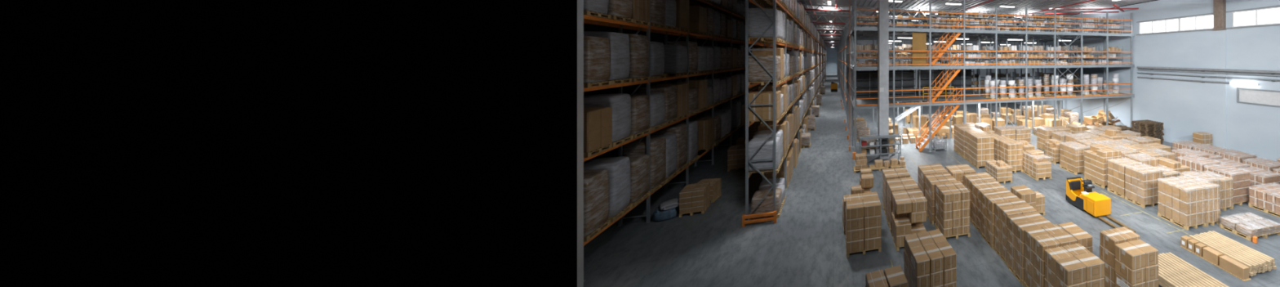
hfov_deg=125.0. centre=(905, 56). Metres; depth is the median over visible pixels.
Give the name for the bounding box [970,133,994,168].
load
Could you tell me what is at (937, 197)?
carton
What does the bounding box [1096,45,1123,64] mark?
bay
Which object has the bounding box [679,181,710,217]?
load
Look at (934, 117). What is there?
load
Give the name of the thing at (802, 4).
load
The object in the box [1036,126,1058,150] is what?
load
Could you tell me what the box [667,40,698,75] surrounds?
load
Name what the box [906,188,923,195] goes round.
carton
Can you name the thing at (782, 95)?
load
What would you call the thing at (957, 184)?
carton
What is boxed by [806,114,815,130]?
load
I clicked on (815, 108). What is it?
load
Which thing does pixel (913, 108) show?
chute
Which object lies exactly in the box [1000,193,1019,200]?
carton
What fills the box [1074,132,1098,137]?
load
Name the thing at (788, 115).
load
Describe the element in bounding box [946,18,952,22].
parcel
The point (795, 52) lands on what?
load
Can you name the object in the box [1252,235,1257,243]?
traffic cone
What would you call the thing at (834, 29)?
branch
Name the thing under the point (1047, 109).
load
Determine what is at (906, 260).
carton
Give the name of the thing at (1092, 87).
tub
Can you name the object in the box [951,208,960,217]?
carton
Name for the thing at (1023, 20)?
bay
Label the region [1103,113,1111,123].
scrap
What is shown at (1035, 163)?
load
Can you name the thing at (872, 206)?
carton
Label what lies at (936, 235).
carton
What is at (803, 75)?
load
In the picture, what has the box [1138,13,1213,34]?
window
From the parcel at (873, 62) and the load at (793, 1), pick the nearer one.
the load at (793, 1)
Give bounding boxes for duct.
[1137,66,1279,74]
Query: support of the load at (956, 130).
on the floor
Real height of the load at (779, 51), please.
1.664 m
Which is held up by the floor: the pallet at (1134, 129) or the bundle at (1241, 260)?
the bundle at (1241, 260)
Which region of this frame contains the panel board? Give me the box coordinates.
[911,31,926,66]
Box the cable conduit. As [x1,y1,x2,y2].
[1137,75,1230,83]
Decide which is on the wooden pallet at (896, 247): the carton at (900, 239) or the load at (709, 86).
the carton at (900, 239)
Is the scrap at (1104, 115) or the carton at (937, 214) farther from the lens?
the scrap at (1104, 115)
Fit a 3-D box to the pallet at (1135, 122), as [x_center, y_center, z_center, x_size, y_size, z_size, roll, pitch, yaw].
[19.770,5.522,23.496,1.750,0.144,1.200,0,0,-14]
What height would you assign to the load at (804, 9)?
1.640 m
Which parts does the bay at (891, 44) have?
frame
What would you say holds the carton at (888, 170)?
on the carton
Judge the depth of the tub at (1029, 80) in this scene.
25.62 m
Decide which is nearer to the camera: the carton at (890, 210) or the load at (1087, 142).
the carton at (890, 210)
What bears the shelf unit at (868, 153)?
on the floor
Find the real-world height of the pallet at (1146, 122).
0.144 m
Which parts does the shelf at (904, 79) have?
post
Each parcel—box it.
[857,44,863,49]
[862,15,869,20]
[863,44,871,49]
[866,53,873,57]
[866,61,872,66]
[869,15,875,20]
[872,44,878,48]
[872,61,878,66]
[897,53,904,57]
[901,44,906,48]
[937,10,944,16]
[939,19,946,22]
[939,24,946,29]
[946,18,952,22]
[966,45,972,49]
[968,18,974,23]
[970,44,978,50]
[973,25,980,30]
[977,12,982,17]
[981,45,987,49]
[997,46,1003,50]
[1008,13,1013,18]
[1008,45,1017,50]
[1013,52,1019,56]
[1020,45,1028,50]
[1030,45,1038,50]
[1038,45,1043,50]
[1048,46,1053,50]
[1048,53,1053,57]
[1061,45,1068,50]
[1097,59,1106,64]
[1108,46,1115,51]
[1109,23,1115,28]
[1109,53,1115,57]
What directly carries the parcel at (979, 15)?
on the bay at (987, 24)
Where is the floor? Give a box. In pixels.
[583,73,1279,286]
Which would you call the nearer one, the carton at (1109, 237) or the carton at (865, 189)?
the carton at (1109, 237)
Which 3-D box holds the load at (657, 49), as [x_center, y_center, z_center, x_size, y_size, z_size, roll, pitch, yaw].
[-11.838,0.164,12.958,1.200,1.673,1.040,0,0,-15]
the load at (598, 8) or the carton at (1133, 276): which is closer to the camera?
the carton at (1133, 276)
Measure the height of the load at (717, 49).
1.713 m
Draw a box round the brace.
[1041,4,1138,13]
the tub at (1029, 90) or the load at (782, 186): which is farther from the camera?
the tub at (1029, 90)
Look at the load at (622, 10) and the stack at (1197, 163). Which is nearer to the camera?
the load at (622, 10)
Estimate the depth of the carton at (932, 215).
12.34 m
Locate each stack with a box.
[982,75,991,97]
[987,80,999,99]
[993,79,1000,97]
[997,80,1008,98]
[999,83,1008,96]
[1005,80,1017,98]
[1013,82,1018,96]
[1015,79,1025,97]
[1024,78,1035,95]
[1024,83,1035,97]
[1032,79,1044,97]
[1041,74,1052,95]
[1048,75,1060,97]
[1058,78,1068,96]
[1065,74,1075,96]
[1080,74,1091,95]
[1088,74,1100,94]
[1088,76,1097,93]
[1096,76,1104,93]
[1102,80,1106,92]
[1103,81,1115,94]
[1111,73,1121,93]
[1171,148,1208,160]
[1172,139,1205,150]
[1177,155,1219,172]
[1192,143,1228,155]
[1195,150,1222,159]
[1204,164,1250,205]
[1213,157,1250,168]
[1216,148,1256,162]
[1238,166,1279,186]
[1242,156,1279,172]
[1248,182,1279,217]
[1273,168,1279,173]
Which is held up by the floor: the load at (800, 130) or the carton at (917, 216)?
the load at (800, 130)
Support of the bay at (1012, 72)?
on the platform
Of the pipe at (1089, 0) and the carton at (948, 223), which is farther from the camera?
the pipe at (1089, 0)
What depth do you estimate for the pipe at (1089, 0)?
26.19 m
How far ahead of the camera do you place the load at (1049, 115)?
29.22 m
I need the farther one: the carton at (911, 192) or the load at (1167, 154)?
the load at (1167, 154)
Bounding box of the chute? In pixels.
[894,100,928,133]
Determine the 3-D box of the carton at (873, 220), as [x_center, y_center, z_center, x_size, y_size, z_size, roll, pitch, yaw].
[-1.276,6.056,10.779,0.622,0.397,0.529,0,0,-14]
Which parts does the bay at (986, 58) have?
frame, frame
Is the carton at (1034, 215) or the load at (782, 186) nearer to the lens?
the carton at (1034, 215)
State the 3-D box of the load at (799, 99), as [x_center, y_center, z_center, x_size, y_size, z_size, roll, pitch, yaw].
[-9.394,4.442,24.691,1.250,1.516,0.890,0,0,-15]
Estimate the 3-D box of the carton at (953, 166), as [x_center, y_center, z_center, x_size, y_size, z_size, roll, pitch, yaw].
[2.311,5.655,14.193,0.596,0.398,0.449,0,0,-15]
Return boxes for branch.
[804,0,849,12]
[812,22,844,23]
[817,23,842,31]
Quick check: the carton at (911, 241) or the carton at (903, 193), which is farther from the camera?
the carton at (903, 193)
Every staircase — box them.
[915,87,961,151]
[926,17,962,66]
[927,53,962,102]
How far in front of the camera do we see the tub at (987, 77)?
24.61 m
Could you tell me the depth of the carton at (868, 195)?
11.27 m
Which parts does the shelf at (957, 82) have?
post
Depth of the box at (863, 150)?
19.31 m
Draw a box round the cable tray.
[1137,68,1279,75]
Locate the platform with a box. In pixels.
[846,0,1134,159]
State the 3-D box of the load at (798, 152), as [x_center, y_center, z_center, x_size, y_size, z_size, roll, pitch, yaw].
[-8.342,6.658,20.738,1.150,1.084,0.860,0,0,-14]
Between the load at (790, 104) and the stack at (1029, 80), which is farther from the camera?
the stack at (1029, 80)
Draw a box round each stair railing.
[923,86,953,99]
[927,53,949,65]
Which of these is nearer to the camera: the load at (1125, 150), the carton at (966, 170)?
the carton at (966, 170)
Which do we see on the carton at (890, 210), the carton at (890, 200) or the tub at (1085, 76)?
the carton at (890, 200)
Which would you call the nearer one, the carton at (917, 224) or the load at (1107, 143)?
the carton at (917, 224)
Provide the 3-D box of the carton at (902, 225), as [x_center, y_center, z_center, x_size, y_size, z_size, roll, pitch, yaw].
[-0.131,6.455,10.935,0.592,0.397,0.489,0,0,-13]
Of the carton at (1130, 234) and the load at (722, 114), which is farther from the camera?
the load at (722, 114)
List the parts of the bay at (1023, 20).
frame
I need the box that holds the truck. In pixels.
[831,81,837,91]
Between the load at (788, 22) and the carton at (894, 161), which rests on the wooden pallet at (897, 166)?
the carton at (894, 161)
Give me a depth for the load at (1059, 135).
20.79 m
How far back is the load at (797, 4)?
20.54 m
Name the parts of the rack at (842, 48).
upright frame, upright frame, upright frame, upright frame, upright frame, upright frame, upright frame, upright frame, upright frame, upright frame, upright frame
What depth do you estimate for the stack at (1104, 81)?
27.83 m
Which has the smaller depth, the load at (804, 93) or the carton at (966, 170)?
the carton at (966, 170)
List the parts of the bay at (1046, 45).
frame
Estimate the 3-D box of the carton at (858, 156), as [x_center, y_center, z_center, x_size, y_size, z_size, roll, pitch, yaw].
[-2.869,6.319,18.201,0.626,0.223,0.503,0,0,-17]
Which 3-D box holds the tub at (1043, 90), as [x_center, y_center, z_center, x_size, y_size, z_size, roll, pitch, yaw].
[12.889,3.220,26.260,0.538,0.355,0.538,0,0,-11]
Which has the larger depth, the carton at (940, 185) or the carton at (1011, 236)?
the carton at (940, 185)
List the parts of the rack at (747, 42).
upright frame, upright frame, upright frame, upright frame, upright frame, upright frame, upright frame, upright frame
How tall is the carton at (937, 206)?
0.332 m
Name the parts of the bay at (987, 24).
frame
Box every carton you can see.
[843,194,847,210]
[843,207,845,220]
[843,217,845,230]
[845,193,862,209]
[845,200,863,219]
[845,212,863,230]
[845,233,863,252]
[846,227,863,241]
[850,184,864,194]
[855,152,866,159]
[855,157,866,164]
[855,162,866,169]
[859,176,872,188]
[860,168,871,178]
[861,173,873,187]
[861,191,878,199]
[862,197,880,217]
[863,214,880,227]
[863,225,880,239]
[863,235,880,249]
[864,188,871,192]
[865,269,888,286]
[874,159,883,167]
[882,168,895,180]
[883,160,889,166]
[884,172,897,185]
[884,182,886,194]
[884,191,886,203]
[884,200,886,212]
[884,265,907,286]
[886,177,902,193]
[886,189,888,202]
[886,199,888,212]
[886,208,888,221]
[888,183,905,199]
[888,194,892,208]
[888,204,892,218]
[888,213,892,228]
[890,157,897,165]
[891,127,901,133]
[891,211,907,227]
[892,190,908,207]
[892,203,908,217]
[893,166,906,172]
[893,195,911,213]
[893,216,911,235]
[893,230,911,246]
[896,170,910,177]
[897,159,905,165]
[899,177,915,183]
[902,127,910,133]
[902,136,908,143]
[902,182,919,191]
[903,248,910,273]
[903,261,910,286]
[904,233,922,259]
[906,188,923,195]
[907,133,913,139]
[908,210,926,222]
[909,194,927,212]
[910,136,915,142]
[910,245,929,275]
[910,262,929,286]
[910,275,915,286]
[911,222,923,226]
[911,224,926,234]
[915,231,934,246]
[916,135,923,142]
[917,173,920,184]
[918,164,931,176]
[920,168,935,181]
[920,177,924,190]
[923,243,943,272]
[924,173,936,185]
[924,182,928,191]
[924,188,928,199]
[928,178,939,191]
[928,186,935,198]
[928,193,935,205]
[928,200,935,213]
[928,208,935,220]
[928,228,946,243]
[929,163,943,168]
[929,270,943,286]
[932,167,946,173]
[933,173,943,178]
[935,182,946,195]
[935,191,939,204]
[935,200,939,213]
[935,208,939,220]
[935,215,939,229]
[935,240,955,269]
[937,133,945,138]
[937,177,948,182]
[939,187,952,202]
[939,197,952,211]
[939,205,951,219]
[939,213,952,227]
[939,222,951,236]
[941,172,952,177]
[942,266,956,283]
[942,280,955,286]
[943,182,955,187]
[945,164,959,172]
[945,176,957,182]
[946,131,953,137]
[947,186,960,201]
[949,168,964,180]
[951,181,964,186]
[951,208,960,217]
[951,217,960,226]
[951,225,960,235]
[952,200,960,209]
[956,164,970,168]
[956,186,969,199]
[960,167,975,174]
[960,199,969,208]
[960,207,969,217]
[960,215,969,225]
[960,223,969,233]
[963,173,978,186]
[967,177,983,191]
[967,186,972,199]
[969,207,972,217]
[971,192,976,204]
[971,201,977,215]
[972,181,988,195]
[972,211,977,223]
[975,172,990,177]
[976,186,993,200]
[976,196,981,209]
[976,216,981,229]
[977,206,982,219]
[979,175,995,182]
[981,190,999,206]
[981,201,986,217]
[981,212,986,226]
[981,222,986,237]
[984,180,1000,186]
[986,195,1005,212]
[986,207,994,222]
[986,217,994,233]
[986,227,994,244]
[989,184,1006,190]
[994,188,1012,195]
[994,200,1014,218]
[994,213,1000,229]
[994,223,1000,240]
[994,235,1000,252]
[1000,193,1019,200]
[1000,206,1022,224]
[1000,219,1008,236]
[1000,231,1007,248]
[1000,241,1007,260]
[1007,213,1029,234]
[1007,227,1015,245]
[1007,239,1015,257]
[1007,250,1015,270]
[1008,198,1028,206]
[1010,184,1035,202]
[1014,220,1037,241]
[1014,235,1024,254]
[1014,247,1024,266]
[1014,259,1024,279]
[1015,204,1036,213]
[1022,211,1044,220]
[1024,226,1048,249]
[1024,242,1034,263]
[1024,255,1033,277]
[1024,268,1034,286]
[1027,201,1035,208]
[1031,217,1053,226]
[1033,234,1059,259]
[1033,251,1045,274]
[1033,264,1044,286]
[1033,279,1039,286]
[1034,191,1044,204]
[1035,203,1044,212]
[1040,223,1066,234]
[1044,245,1072,272]
[1044,263,1056,286]
[1044,277,1053,286]
[1050,231,1076,246]
[1055,255,1085,284]
[1056,274,1085,286]
[1057,221,1080,231]
[1062,242,1090,256]
[1067,228,1092,246]
[1074,252,1104,280]
[1084,245,1092,252]
[1085,276,1104,286]
[1099,244,1115,267]
[1099,257,1115,281]
[1100,228,1127,253]
[1104,274,1115,286]
[1112,226,1139,241]
[1115,241,1145,269]
[1115,257,1144,284]
[1115,271,1145,286]
[1128,239,1158,266]
[1144,263,1158,280]
[1144,277,1158,286]
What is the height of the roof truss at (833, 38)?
1.010 m
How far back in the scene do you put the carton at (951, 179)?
12.76 m
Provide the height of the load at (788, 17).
1.411 m
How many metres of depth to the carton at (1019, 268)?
9.17 m
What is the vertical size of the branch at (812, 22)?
1.300 m
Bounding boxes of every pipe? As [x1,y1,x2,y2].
[808,0,820,26]
[913,0,992,28]
[960,0,1094,29]
[1137,71,1279,81]
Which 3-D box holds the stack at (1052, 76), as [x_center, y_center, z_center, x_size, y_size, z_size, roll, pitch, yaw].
[13.155,2.558,25.297,0.680,1.879,0.640,0,0,-14]
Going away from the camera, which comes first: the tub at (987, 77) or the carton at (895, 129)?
the tub at (987, 77)
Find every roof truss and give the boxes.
[736,0,1072,23]
[807,13,1013,26]
[811,19,1011,28]
[814,23,852,31]
[817,28,844,35]
[818,31,842,37]
[823,38,839,42]
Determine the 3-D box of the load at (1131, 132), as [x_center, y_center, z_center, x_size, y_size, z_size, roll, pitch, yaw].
[17.481,6.541,22.445,1.152,1.318,1.003,0,0,-14]
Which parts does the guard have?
post, rail, rail, post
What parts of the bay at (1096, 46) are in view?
frame, frame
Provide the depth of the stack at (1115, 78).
26.75 m
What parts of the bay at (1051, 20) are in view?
frame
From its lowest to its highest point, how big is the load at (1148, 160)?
1.778 m
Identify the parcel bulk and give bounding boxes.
[853,13,1093,91]
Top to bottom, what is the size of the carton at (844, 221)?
0.398 m
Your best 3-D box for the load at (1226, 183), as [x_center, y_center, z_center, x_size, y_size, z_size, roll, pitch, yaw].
[14.873,6.466,13.895,1.102,1.469,1.002,0,0,-14]
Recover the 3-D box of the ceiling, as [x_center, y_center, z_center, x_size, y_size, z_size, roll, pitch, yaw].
[-6.861,-5.000,62.216,37.600,0.200,132.000,0,0,-14]
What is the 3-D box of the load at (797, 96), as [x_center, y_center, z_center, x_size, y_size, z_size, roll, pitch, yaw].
[-8.152,2.399,19.806,1.250,1.101,0.890,0,0,-14]
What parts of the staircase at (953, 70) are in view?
handrail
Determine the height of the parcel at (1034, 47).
0.420 m
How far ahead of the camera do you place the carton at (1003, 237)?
10.07 m
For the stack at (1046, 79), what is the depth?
26.06 m
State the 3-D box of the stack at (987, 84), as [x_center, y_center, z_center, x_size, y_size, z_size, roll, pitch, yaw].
[7.101,2.558,24.797,0.680,1.879,0.640,0,0,-13]
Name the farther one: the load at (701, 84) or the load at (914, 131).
the load at (914, 131)
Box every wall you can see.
[0,0,577,286]
[577,0,583,286]
[583,0,807,163]
[809,44,836,73]
[997,0,1279,161]
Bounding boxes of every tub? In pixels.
[983,83,990,87]
[984,79,991,84]
[984,88,990,92]
[985,75,991,79]
[989,80,995,84]
[990,88,995,93]
[999,84,1006,88]
[999,88,1005,93]
[1000,80,1006,84]
[1008,80,1015,84]
[1008,84,1014,88]
[1008,88,1014,93]
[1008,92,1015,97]
[1017,79,1023,84]
[1017,88,1024,92]
[1018,93,1024,97]
[1027,78,1033,82]
[1027,88,1032,92]
[1034,79,1041,84]
[1034,91,1041,96]
[1035,83,1042,88]
[1035,87,1040,92]
[1043,78,1048,82]
[1043,86,1049,89]
[1043,89,1049,93]
[1044,74,1048,78]
[1051,75,1058,79]
[1051,78,1057,83]
[1058,78,1066,83]
[1059,86,1066,91]
[1066,74,1073,79]
[1066,82,1073,86]
[1066,86,1073,90]
[1082,81,1088,86]
[1082,89,1088,93]
[1083,74,1088,78]
[1083,78,1088,82]
[1090,74,1097,78]
[1090,77,1097,82]
[1090,85,1097,89]
[1097,76,1102,80]
[1111,73,1119,77]
[1111,77,1119,81]
[1112,84,1119,88]
[1112,89,1119,93]
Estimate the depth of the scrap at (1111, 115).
27.27 m
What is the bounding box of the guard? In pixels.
[742,209,777,226]
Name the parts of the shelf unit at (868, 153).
rail, post, post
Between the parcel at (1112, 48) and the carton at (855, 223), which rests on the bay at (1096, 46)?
the parcel at (1112, 48)
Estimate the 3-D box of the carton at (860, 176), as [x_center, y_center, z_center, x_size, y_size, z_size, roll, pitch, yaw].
[-1.798,5.657,12.902,0.526,0.393,0.443,0,0,-16]
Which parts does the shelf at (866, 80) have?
post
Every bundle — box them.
[1157,252,1228,286]
[1180,230,1276,280]
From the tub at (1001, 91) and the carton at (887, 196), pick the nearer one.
the carton at (887, 196)
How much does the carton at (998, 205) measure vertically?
0.402 m
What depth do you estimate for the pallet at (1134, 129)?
23.07 m
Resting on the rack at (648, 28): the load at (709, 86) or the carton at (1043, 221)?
the load at (709, 86)
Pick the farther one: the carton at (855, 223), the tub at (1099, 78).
the tub at (1099, 78)
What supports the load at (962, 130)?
on the floor
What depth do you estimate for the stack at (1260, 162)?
16.35 m
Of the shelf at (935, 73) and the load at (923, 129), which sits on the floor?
the load at (923, 129)
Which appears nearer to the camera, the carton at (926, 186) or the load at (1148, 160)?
the carton at (926, 186)
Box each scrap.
[1096,111,1103,123]
[1097,109,1104,119]
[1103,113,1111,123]
[1108,110,1115,119]
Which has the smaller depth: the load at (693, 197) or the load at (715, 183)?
the load at (693, 197)
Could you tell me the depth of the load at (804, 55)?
27.38 m
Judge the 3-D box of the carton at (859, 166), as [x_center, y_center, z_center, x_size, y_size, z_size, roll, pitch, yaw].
[-2.850,6.899,18.205,0.706,0.303,0.603,0,0,-11]
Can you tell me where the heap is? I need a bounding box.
[652,197,679,221]
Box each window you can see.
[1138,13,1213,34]
[1231,6,1279,26]
[1236,87,1279,106]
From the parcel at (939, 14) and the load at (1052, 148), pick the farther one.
the parcel at (939, 14)
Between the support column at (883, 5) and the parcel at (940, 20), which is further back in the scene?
the parcel at (940, 20)
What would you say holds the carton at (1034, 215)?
on the carton bulk
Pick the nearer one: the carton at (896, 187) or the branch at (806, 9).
the carton at (896, 187)
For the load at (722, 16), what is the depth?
20.74 m
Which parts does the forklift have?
backrest trim, backrest, battery panel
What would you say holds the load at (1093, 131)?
on the floor
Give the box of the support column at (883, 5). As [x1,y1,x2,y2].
[878,0,888,159]
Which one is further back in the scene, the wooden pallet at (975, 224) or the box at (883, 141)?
the box at (883, 141)
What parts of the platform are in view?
post, post, edge post, rail, post, post, post, post, rail, rail, rail, rail, rail, rail, rail, rail, rail, post, post, post, post, post, rail, rail, rail, rail, rail, rail, rail, rail, rail, post, post, post, post, post, rail, rail, rail, rail, rail, rail, rail, rail, rail, post, post, post, post, post, rail, rail, rail, rail, rail, rail, rail, rail, rail, post, post, post, post, post, rail, rail, rail, rail, rail, rail, rail, rail, rail, post, post, post, post, post, rail, rail, rail, rail, rail, rail, rail, rail, rail, post, post, post, post, post, post, rail, rail, rail, rail, rail, rail, rail, rail, rail, post, post, rail, rail, rail, rail, rail, rail, rail, post, post, rail, rail, rail, rail, post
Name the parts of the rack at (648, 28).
upright frame, upright frame, upright frame, upright frame, upright frame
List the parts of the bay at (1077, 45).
frame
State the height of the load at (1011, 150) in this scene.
1.794 m
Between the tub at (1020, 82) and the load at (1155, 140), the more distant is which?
the tub at (1020, 82)
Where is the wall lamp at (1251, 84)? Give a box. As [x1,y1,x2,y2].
[1229,81,1258,86]
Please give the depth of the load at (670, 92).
13.93 m
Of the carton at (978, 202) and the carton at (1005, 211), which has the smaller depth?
the carton at (1005, 211)
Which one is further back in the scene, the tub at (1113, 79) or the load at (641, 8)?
the tub at (1113, 79)
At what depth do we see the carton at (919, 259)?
7.40 m
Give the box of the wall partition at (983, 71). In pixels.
[853,25,995,102]
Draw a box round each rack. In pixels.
[583,0,769,281]
[745,0,826,224]
[836,20,857,119]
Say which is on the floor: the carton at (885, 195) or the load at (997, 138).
the load at (997, 138)
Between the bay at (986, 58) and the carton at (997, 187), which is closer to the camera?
the carton at (997, 187)
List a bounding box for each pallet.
[845,244,881,257]
[853,164,869,173]
[869,164,888,171]
[886,217,892,232]
[889,162,905,168]
[891,231,904,250]
[926,212,935,224]
[934,222,970,238]
[971,219,981,233]
[981,231,994,248]
[993,244,1007,263]
[1006,262,1024,284]
[1112,124,1130,130]
[1130,127,1162,133]
[1131,119,1163,125]
[1131,121,1163,127]
[1131,128,1163,134]
[1132,124,1163,128]
[1132,125,1163,131]
[1133,130,1164,136]
[1140,133,1162,137]
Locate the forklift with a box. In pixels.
[1066,176,1135,231]
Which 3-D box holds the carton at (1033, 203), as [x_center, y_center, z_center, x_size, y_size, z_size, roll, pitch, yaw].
[5.188,6.455,12.670,0.732,0.397,0.769,0,0,-14]
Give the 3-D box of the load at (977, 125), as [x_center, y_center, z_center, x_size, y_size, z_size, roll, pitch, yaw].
[6.721,6.529,25.011,1.100,1.341,0.950,0,0,-14]
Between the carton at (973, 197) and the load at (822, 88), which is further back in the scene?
the load at (822, 88)
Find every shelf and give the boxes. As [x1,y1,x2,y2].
[853,70,878,97]
[888,69,915,96]
[917,69,946,95]
[946,68,973,94]
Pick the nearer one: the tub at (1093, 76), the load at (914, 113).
the tub at (1093, 76)
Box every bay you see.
[856,13,890,27]
[888,13,915,28]
[889,44,911,66]
[915,14,945,28]
[927,11,959,29]
[944,44,972,63]
[959,10,991,30]
[959,44,990,65]
[973,18,999,29]
[988,71,1013,79]
[991,12,1020,31]
[1012,71,1036,84]
[1018,13,1048,31]
[1045,44,1074,64]
[1046,14,1075,32]
[1046,44,1071,62]
[1058,71,1079,88]
[1071,44,1099,64]
[1072,15,1100,32]
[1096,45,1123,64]
[1097,17,1124,33]
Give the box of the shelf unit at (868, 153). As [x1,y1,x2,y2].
[859,133,901,159]
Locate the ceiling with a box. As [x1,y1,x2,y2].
[736,0,1153,44]
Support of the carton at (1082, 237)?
on the carton
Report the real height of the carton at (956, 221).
0.332 m
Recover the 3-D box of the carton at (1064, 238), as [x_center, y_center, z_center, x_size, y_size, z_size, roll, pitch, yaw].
[4.737,5.603,8.601,0.592,0.412,0.414,0,0,-13]
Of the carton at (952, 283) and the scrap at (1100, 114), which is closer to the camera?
the carton at (952, 283)
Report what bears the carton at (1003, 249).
on the wooden pallet at (996, 250)
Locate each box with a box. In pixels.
[861,140,866,146]
[861,148,866,154]
[869,140,874,145]
[869,148,874,154]
[881,139,888,144]
[881,146,887,153]
[888,138,893,143]
[888,146,893,152]
[931,136,946,151]
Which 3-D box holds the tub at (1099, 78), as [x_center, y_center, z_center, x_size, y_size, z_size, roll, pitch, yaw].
[18.712,2.152,27.734,0.591,0.355,0.591,0,0,-13]
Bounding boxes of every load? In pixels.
[583,0,611,18]
[583,0,633,22]
[583,31,631,84]
[583,35,612,87]
[583,93,633,146]
[583,106,612,157]
[583,155,632,222]
[583,168,610,241]
[600,0,649,25]
[614,33,649,82]
[618,154,650,206]
[622,0,666,27]
[622,136,666,192]
[629,94,650,137]
[630,92,666,130]
[636,41,666,79]
[637,85,678,124]
[638,0,677,30]
[650,133,678,181]
[651,83,688,119]
[651,124,688,172]
[653,0,689,31]
[663,44,688,75]
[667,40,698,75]
[673,120,698,164]
[675,5,706,35]
[676,79,707,111]
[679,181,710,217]
[688,88,699,115]
[688,116,714,151]
[691,6,715,36]
[691,46,707,73]
[697,0,721,7]
[697,10,720,37]
[697,177,721,202]
[698,45,720,71]
[698,77,720,105]
[698,115,721,145]
[703,13,726,38]
[704,47,714,72]
[704,111,726,139]
[707,84,713,107]
[709,19,732,39]
[710,108,731,136]
[714,76,732,100]
[717,74,737,97]
[719,17,737,39]
[719,78,726,102]
[721,101,742,128]
[724,20,741,40]
[724,74,741,95]
[726,44,744,67]
[727,144,745,171]
[728,73,745,93]
[732,99,745,103]
[735,94,745,99]
[740,103,745,124]
[748,8,781,41]
[748,55,781,84]
[748,90,781,124]
[748,120,760,136]
[748,136,781,175]
[751,48,783,83]
[751,187,782,218]
[752,128,783,163]
[754,0,783,5]
[754,9,783,42]
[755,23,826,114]
[758,0,786,8]
[758,12,786,43]
[758,84,787,114]
[758,120,787,158]
[759,177,785,191]
[759,184,786,206]
[764,18,790,44]
[764,160,789,187]
[765,0,789,11]
[765,113,791,145]
[768,24,791,44]
[771,20,794,45]
[775,25,796,46]
[778,0,792,13]
[778,23,797,46]
[780,93,784,117]
[781,27,799,47]
[782,0,794,16]
[782,82,798,99]
[783,29,800,47]
[783,50,798,75]
[783,53,786,80]
[783,53,790,79]
[783,151,792,180]
[786,0,796,17]
[786,0,797,20]
[786,31,803,48]
[786,79,799,97]
[786,108,795,136]
[787,84,794,104]
[787,85,790,110]
[787,120,789,149]
[787,146,793,169]
[788,2,799,21]
[789,31,804,48]
[789,55,794,76]
[789,75,804,92]
[789,86,791,106]
[790,106,798,133]
[790,138,797,167]
[791,113,793,141]
[794,1,802,24]
[794,3,800,22]
[794,32,808,49]
[794,56,795,75]
[794,77,802,93]
[794,84,795,102]
[794,99,802,121]
[794,104,801,125]
[794,128,801,152]
[795,4,803,26]
[797,56,799,74]
[797,139,799,157]
[799,8,805,27]
[799,35,811,50]
[799,52,801,73]
[799,71,808,86]
[799,94,805,115]
[799,98,804,116]
[799,124,806,133]
[800,29,802,48]
[801,100,804,119]
[801,132,810,147]
[803,53,808,69]
[803,75,804,90]
[803,92,807,113]
[803,115,808,132]
[804,56,807,70]
[804,88,811,104]
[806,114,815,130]
[808,91,809,106]
[811,105,819,116]
[815,93,822,105]
[820,85,825,93]
[853,117,864,126]
[856,120,866,128]
[856,127,870,142]
[862,134,876,148]
[888,123,897,129]
[888,128,895,147]
[905,108,916,123]
[906,127,918,136]
[913,115,926,127]
[920,127,934,136]
[926,113,937,127]
[936,125,949,135]
[939,119,952,126]
[952,115,963,124]
[953,123,973,153]
[955,110,968,115]
[958,126,978,158]
[964,128,986,162]
[966,112,978,123]
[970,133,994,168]
[974,122,991,128]
[977,107,988,113]
[977,112,990,117]
[977,116,991,129]
[979,124,995,133]
[985,160,1012,183]
[989,111,1001,117]
[991,118,1004,130]
[994,125,1015,139]
[994,135,1010,160]
[998,106,1011,113]
[999,138,1022,172]
[1000,113,1013,124]
[1010,125,1031,143]
[1011,108,1020,115]
[1015,115,1025,122]
[1017,118,1031,128]
[1017,139,1034,159]
[1019,105,1031,115]
[1022,149,1051,180]
[1023,109,1037,119]
[1028,116,1044,126]
[1029,104,1041,114]
[1032,126,1038,134]
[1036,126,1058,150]
[1040,104,1053,113]
[1041,112,1057,124]
[1044,117,1062,126]
[1044,138,1062,164]
[1045,107,1059,115]
[1051,125,1070,132]
[1051,130,1072,142]
[1058,108,1071,116]
[1058,115,1069,125]
[1059,141,1090,174]
[1063,111,1078,124]
[1065,133,1089,142]
[1066,123,1086,133]
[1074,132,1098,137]
[1076,138,1097,146]
[1084,115,1101,125]
[1084,129,1105,135]
[1084,143,1121,188]
[1086,124,1100,130]
[1089,136,1114,141]
[1091,141,1120,151]
[1097,127,1119,133]
[1097,128,1123,139]
[1100,124,1121,130]
[1106,157,1142,198]
[1109,140,1129,146]
[1113,145,1137,157]
[1114,138,1138,144]
[1115,132,1137,139]
[1120,129,1140,136]
[1120,143,1142,150]
[1124,152,1158,166]
[1124,164,1163,207]
[1127,136,1153,143]
[1130,143,1155,150]
[1137,149,1159,157]
[1140,135,1160,143]
[1142,142,1171,151]
[1145,148,1174,159]
[1153,165,1180,178]
[1156,156,1190,173]
[1157,176,1205,230]
[1177,175,1220,226]
[1179,170,1220,213]
[1192,131,1212,145]
[1200,170,1233,210]
[1219,212,1279,240]
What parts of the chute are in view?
rail, rail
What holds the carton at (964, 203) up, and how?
on the carton at (964, 211)
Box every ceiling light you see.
[888,0,902,2]
[897,36,911,38]
[945,2,961,4]
[952,26,968,39]
[999,4,1014,7]
[1008,38,1022,39]
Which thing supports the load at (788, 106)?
on the rack at (747, 42)
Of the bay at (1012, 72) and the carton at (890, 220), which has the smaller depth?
the carton at (890, 220)
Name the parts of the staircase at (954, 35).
handrail, handrail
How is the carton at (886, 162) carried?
on the wooden pallet at (872, 166)
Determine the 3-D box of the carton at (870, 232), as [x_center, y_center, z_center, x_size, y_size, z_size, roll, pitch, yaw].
[-1.276,6.455,10.783,0.622,0.397,0.529,0,0,-15]
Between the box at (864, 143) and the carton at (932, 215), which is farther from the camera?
the box at (864, 143)
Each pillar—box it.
[1212,0,1226,30]
[1215,29,1226,148]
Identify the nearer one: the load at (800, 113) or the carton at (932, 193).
the carton at (932, 193)
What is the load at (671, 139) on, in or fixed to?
on the rack at (648, 28)

